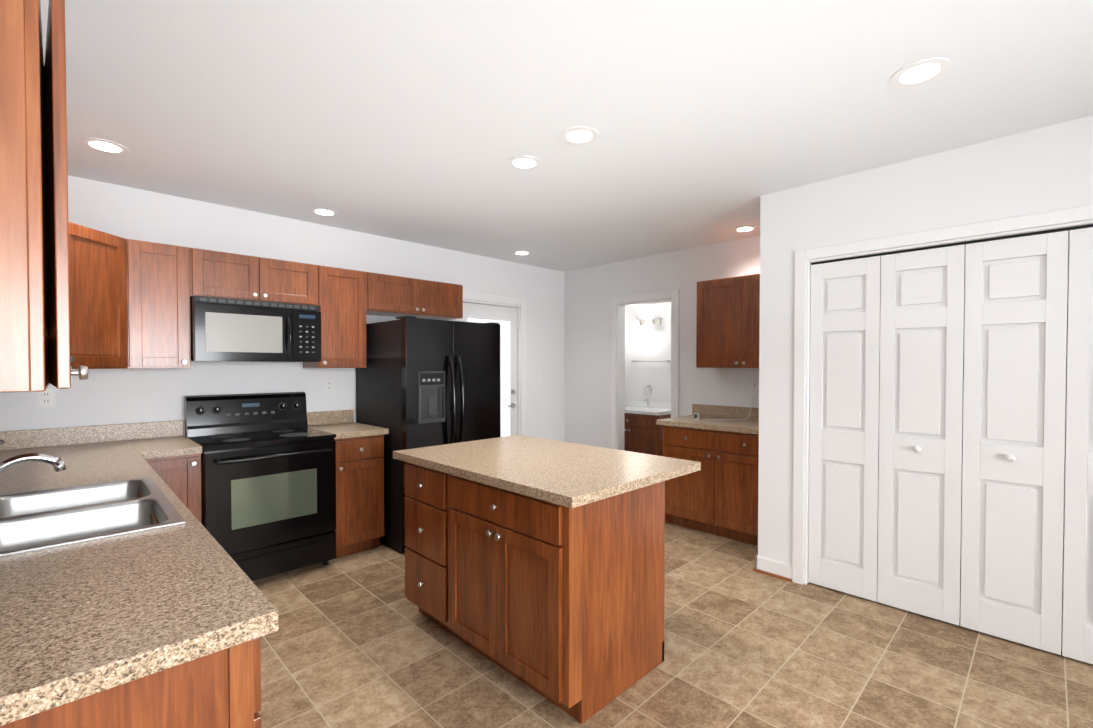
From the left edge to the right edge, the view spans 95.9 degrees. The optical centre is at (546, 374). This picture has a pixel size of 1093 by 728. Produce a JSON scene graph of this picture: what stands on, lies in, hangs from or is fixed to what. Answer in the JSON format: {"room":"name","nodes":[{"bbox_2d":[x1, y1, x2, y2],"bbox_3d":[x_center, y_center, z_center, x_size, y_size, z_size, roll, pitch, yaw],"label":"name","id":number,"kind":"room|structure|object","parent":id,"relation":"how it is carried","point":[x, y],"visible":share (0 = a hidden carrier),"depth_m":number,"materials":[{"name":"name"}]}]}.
{"room":"kitchen","nodes":[
{"label":"kitchen","id":0,"kind":"room"},
{"bbox_2d":[0,175,563,440],"bbox_3d":[-2.152,0.064,3.737,9.500,2.520,0.140,-1,1,-44],"label":"wall","id":1,"kind":"structure","parent":0,"point":[109,396],"depth_m":3.66,"materials":[{"name":"white paint"}]},
{"bbox_2d":[0,0,83,392],"bbox_3d":[-1.211,-0.365,0.997,0.347,0.792,0.508,-1,1,-44],"label":"upper cabinet","id":2,"kind":"object","parent":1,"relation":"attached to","point":[40,249],"depth_m":0.91,"materials":[{"name":"brown wood"}]},
{"bbox_2d":[37,388,54,407],"bbox_3d":[-2.920,0.138,2.879,0.072,0.116,0.008,-1,1,-44],"label":"electrical outlet","id":3,"kind":"object","parent":1,"relation":"attached to","point":[46,398],"visible":0.96,"depth_m":2.88,"materials":[{"name":"white plastic"}]},
{"bbox_2d":[80,225,151,371],"bbox_3d":[-2.635,-0.409,2.680,0.675,0.760,0.675,-1,1,-44],"label":"upper cabinet","id":4,"kind":"object","parent":1,"relation":"attached to","point":[83,299],"depth_m":2.80,"materials":[{"name":"brown wood"}]},
{"bbox_2d":[152,242,195,368],"bbox_3d":[-2.455,-0.415,3.067,0.357,0.760,0.375,-1,1,-44],"label":"upper cabinet","id":5,"kind":"object","parent":1,"relation":"attached to","point":[173,266],"depth_m":3.03,"materials":[{"name":"brown wood"}]},
{"bbox_2d":[196,248,319,305],"bbox_3d":[-2.070,-0.649,3.473,0.767,0.305,0.331,-1,1,-44],"label":"upper cabinet","id":6,"kind":"object","parent":1,"relation":"attached to","point":[218,274],"depth_m":3.34,"materials":[{"name":"brown wood"}]},
{"bbox_2d":[190,296,321,361],"bbox_3d":[-2.022,-0.289,3.430,0.758,0.407,0.464,-1,1,-44],"label":"microwave","id":7,"kind":"object","parent":6,"relation":"attached to","point":[230,330],"visible":1,"depth_m":3.26,"materials":[{"name":"black plastic"}]},
{"bbox_2d":[324,379,333,392],"bbox_3d":[-1.768,0.095,4.010,0.072,0.116,0.008,-1,1,-44],"label":"electrical outlet","id":8,"kind":"object","parent":1,"relation":"attached to","point":[328,385],"visible":1,"depth_m":4.01,"materials":[{"name":"white plastic"}]},
{"bbox_2d":[303,265,371,367],"bbox_3d":[-1.662,-0.428,3.876,0.375,0.760,0.331,-1,1,-44],"label":"upper cabinet","id":9,"kind":"object","parent":1,"relation":"attached to","point":[343,292],"depth_m":3.77,"materials":[{"name":"brown wood"}]},
{"bbox_2d":[368,272,462,319],"bbox_3d":[-1.202,-0.663,4.324,0.915,0.305,0.331,-1,1,-44],"label":"upper cabinet","id":10,"kind":"object","parent":1,"relation":"attached to","point":[388,295],"depth_m":4.19,"materials":[{"name":"brown wood"}]},
{"bbox_2d":[460,302,516,435],"bbox_3d":[-0.596,0.281,5.203,0.766,2.014,0.104,-1,1,-44],"label":"back door","id":11,"kind":"structure","parent":1,"relation":"in","point":[473,309],"depth_m":5.41,"materials":[{"name":"white"}]},
{"bbox_2d":[467,315,510,436],"bbox_3d":[-0.601,0.215,5.208,0.570,1.630,0.026,-1,1,-44],"label":"window blind","id":12,"kind":"object","parent":11,"relation":"attached to","point":[504,323],"visible":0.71,"depth_m":5.34,"materials":[{"name":"white"}]},
{"bbox_2d":[453,292,525,435],"bbox_3d":[-0.623,0.237,5.230,0.960,2.125,0.156,-1,1,-44],"label":"door frame","id":13,"kind":"structure","parent":1,"relation":"attached to","point":[476,298],"depth_m":5.46,"materials":[{"name":"white"}]},
{"bbox_2d":[40,0,1092,271],"bbox_3d":[0.391,-1.193,1.126,9.500,0.080,7.520,-1,1,-44],"label":"ceiling","id":14,"kind":"structure","parent":0,"point":[426,120],"depth_m":2.13,"materials":[{"name":"white paint"}]},
{"bbox_2d":[80,138,128,154],"bbox_3d":[-2.276,-1.173,2.544,0.190,0.006,0.190,-1,1,-44],"label":"recessed light","id":15,"kind":"object","parent":14,"relation":"in","point":[104,146],"visible":1,"depth_m":2.54,"materials":[{"name":"white"}]},
{"bbox_2d":[310,208,337,215],"bbox_3d":[-1.637,-1.191,3.634,0.190,0.006,0.190,-1,1,-44],"label":"recessed light","id":16,"kind":"object","parent":14,"relation":"in","point":[323,212],"visible":1,"depth_m":3.63,"materials":[{"name":"white"}]},
{"bbox_2d":[513,251,530,254],"bbox_3d":[-0.246,-1.213,4.944,0.190,0.006,0.190,-1,1,-44],"label":"recessed light","id":17,"kind":"object","parent":14,"relation":"in","point":[521,252],"visible":1,"depth_m":4.93,"materials":[{"name":"white"}]},
{"bbox_2d":[507,155,540,169],"bbox_3d":[-0.124,-1.177,2.751,0.190,0.006,0.190,-1,1,-44],"label":"recessed light","id":18,"kind":"object","parent":14,"relation":"in","point":[522,162],"visible":1,"depth_m":2.74,"materials":[{"name":"white"}]},
{"bbox_2d":[560,126,598,144],"bbox_3d":[0.163,-1.172,2.430,0.190,0.006,0.190,-1,1,-44],"label":"recessed light","id":19,"kind":"object","parent":14,"relation":"in","point":[580,135],"visible":1,"depth_m":2.42,"materials":[{"name":"white"}]},
{"bbox_2d":[733,226,756,231],"bbox_3d":[1.641,-1.199,4.078,0.190,0.006,0.190,-1,1,-44],"label":"recessed light","id":20,"kind":"object","parent":14,"relation":"in","point":[744,228],"visible":1,"depth_m":4.06,"materials":[{"name":"white"}]},
{"bbox_2d":[890,58,950,87],"bbox_3d":[1.445,-1.163,1.909,0.190,0.006,0.190,-1,1,-44],"label":"recessed light","id":21,"kind":"object","parent":14,"relation":"in","point":[920,72],"visible":1,"depth_m":1.90,"materials":[{"name":"white"}]},
{"bbox_2d":[625,302,670,401],"bbox_3d":[1.837,0.025,6.140,0.120,2.520,2.020,-1,1,-44],"label":"wall","id":22,"kind":"structure","parent":0,"point":[643,346],"depth_m":6.54,"materials":[{"name":"white paint"}]},
{"bbox_2d":[632,319,660,332],"bbox_3d":[1.285,-0.636,6.484,0.170,0.170,0.400,-1,1,-44],"label":"sconce","id":23,"kind":"object","parent":22,"relation":"attached to","point":[648,323],"visible":1,"depth_m":6.46,"materials":[{"name":"silver metal"}]},
{"bbox_2d":[631,360,669,394],"bbox_3d":[1.367,0.049,6.485,0.068,0.467,0.570,-1,1,-44],"label":"towel rail","id":24,"kind":"object","parent":22,"relation":"attached to","point":[651,361],"visible":1,"depth_m":6.46,"materials":[{"name":"silver metal"}]},
{"bbox_2d":[252,522,1092,727],"bbox_3d":[0.391,1.396,1.169,9.500,0.060,7.520,-1,1,-44],"label":"floor","id":25,"kind":"structure","parent":0,"point":[358,640],"depth_m":2.27,"materials":[{"name":"tile"}]},
{"bbox_2d":[0,420,277,727],"bbox_3d":[-1.712,0.782,1.930,0.916,1.144,3.068,-1,1,-44],"label":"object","id":26,"kind":"structure","parent":25,"relation":"on","point":[132,595],"depth_m":1.02,"materials":[{"name":"beige stone"}]},
{"bbox_2d":[0,440,66,472],"bbox_3d":[-1.722,0.326,1.593,0.247,0.222,0.136,-1,1,-44],"label":"faucet","id":27,"kind":"object","parent":26,"relation":"on","point":[58,465],"depth_m":1.60,"materials":[{"name":"silver metal"}]},
{"bbox_2d":[0,476,184,556],"bbox_3d":[-1.567,0.532,1.586,0.540,0.189,0.840,-1,1,-44],"label":"sink","id":28,"kind":"object","parent":26,"relation":"in","point":[46,519],"depth_m":1.65,"materials":[{"name":"silver metal"}]},
{"bbox_2d":[184,392,335,580],"bbox_3d":[-1.927,0.738,3.347,0.758,1.185,0.708,-1,1,-44],"label":"stove","id":29,"kind":"object","parent":25,"relation":"on","point":[268,476],"visible":0.96,"depth_m":3.20,"materials":[{"name":"black metal"}]},
{"bbox_2d":[307,409,388,557],"bbox_3d":[-1.546,0.813,3.793,0.399,1.020,0.643,-1,1,-44],"label":"base cabinet","id":30,"kind":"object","parent":25,"relation":"on","point":[359,487],"depth_m":3.60,"materials":[{"name":"brown wood"}]},
{"bbox_2d":[356,316,500,552],"bbox_3d":[-0.961,0.434,4.121,0.874,1.727,0.930,-1,1,-44],"label":"fridge","id":31,"kind":"object","parent":25,"relation":"on","point":[421,382],"visible":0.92,"depth_m":3.76,"materials":[{"name":"black metal"}]},
{"bbox_2d":[393,455,664,723],"bbox_3d":[-0.126,0.907,2.497,0.705,0.876,1.229,-1,1,-44],"label":"kitchen island","id":32,"kind":"object","parent":25,"relation":"on","point":[536,564],"depth_m":2.09,"materials":[{"name":"brown wood"}]},
{"bbox_2d":[393,435,700,510],"bbox_3d":[-0.047,0.448,2.570,0.930,0.040,1.344,-1,1,-44],"label":"island countertop","id":33,"kind":"structure","parent":32,"relation":"on","point":[573,474],"depth_m":2.33,"materials":[{"name":"beige stone"}]},
{"bbox_2d":[624,399,670,455],"bbox_3d":[1.199,0.803,6.319,0.543,0.959,0.881,-1,1,-44],"label":"bathroom vanity","id":34,"kind":"object","parent":25,"relation":"on","point":[642,431],"visible":0.5,"depth_m":6.04,"materials":[{"name":"brown wood"}]},
{"bbox_2d":[656,404,758,545],"bbox_3d":[1.543,0.807,4.164,0.643,1.020,1.026,-1,1,-44],"label":"base cabinet","id":35,"kind":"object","parent":25,"relation":"on","point":[717,494],"depth_m":3.98,"materials":[{"name":"brown wood"}]},
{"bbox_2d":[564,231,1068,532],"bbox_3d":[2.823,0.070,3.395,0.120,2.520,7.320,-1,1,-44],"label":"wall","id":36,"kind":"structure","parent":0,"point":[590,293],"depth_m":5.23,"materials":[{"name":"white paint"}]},
{"bbox_2d":[610,289,678,449],"bbox_3d":[1.048,0.233,5.194,0.136,2.135,0.840,-1,1,-44],"label":"door frame","id":37,"kind":"structure","parent":36,"relation":"attached to","point":[617,398],"depth_m":5.39,"materials":[{"name":"white wood"}]},
{"bbox_2d":[696,274,759,367],"bbox_3d":[1.714,-0.433,4.172,0.357,0.760,0.826,-1,1,-44],"label":"upper cabinet","id":38,"kind":"object","parent":36,"relation":"attached to","point":[728,323],"visible":0.67,"depth_m":4.15,"materials":[{"name":"brown wood"}]},
{"bbox_2d":[750,382,757,394],"bbox_3d":[1.819,0.124,4.327,0.008,0.116,0.072,-1,1,-44],"label":"electrical outlet","id":39,"kind":"object","parent":36,"relation":"attached to","point":[753,391],"visible":0.73,"depth_m":4.32,"materials":[{"name":"white plastic"}]},
{"bbox_2d":[703,383,754,419],"bbox_3d":[1.596,0.237,4.305,0.458,0.323,0.039,0,1,-3],"label":"cord","id":40,"kind":"object","parent":39,"relation":"attached to","point":[752,385],"visible":1,"depth_m":4.30,"materials":[{"name":"white plastic"}]},
{"bbox_2d":[758,115,1092,564],"bbox_3d":[3.073,0.097,1.720,0.110,2.520,4.580,-1,1,-44],"label":"wall","id":41,"kind":"structure","parent":0,"point":[1044,169],"depth_m":2.85,"materials":[{"name":"white paint"}]},
{"bbox_2d":[753,555,791,581],"bbox_3d":[1.530,1.282,3.294,0.134,0.100,0.249,-1,1,-44],"label":"baseboard","id":42,"kind":"structure","parent":41,"relation":"attached to","point":[776,569],"depth_m":3.25,"materials":[{"name":"white wood"}]},
{"bbox_2d":[792,204,1092,584],"bbox_3d":[2.199,0.285,2.603,0.126,2.115,1.650,-1,1,-44],"label":"trim","id":43,"kind":"structure","parent":41,"relation":"attached to","point":[802,326],"depth_m":3.09,"materials":[{"name":"white"}]},
{"bbox_2d":[808,224,1092,663],"bbox_3d":[2.184,0.320,2.589,0.076,2.022,1.484,-1,1,-44],"label":"bifold doors","id":44,"kind":"structure","parent":41,"relation":"in","point":[907,346],"depth_m":2.59,"materials":[{"name":"white wood"}]}
]}

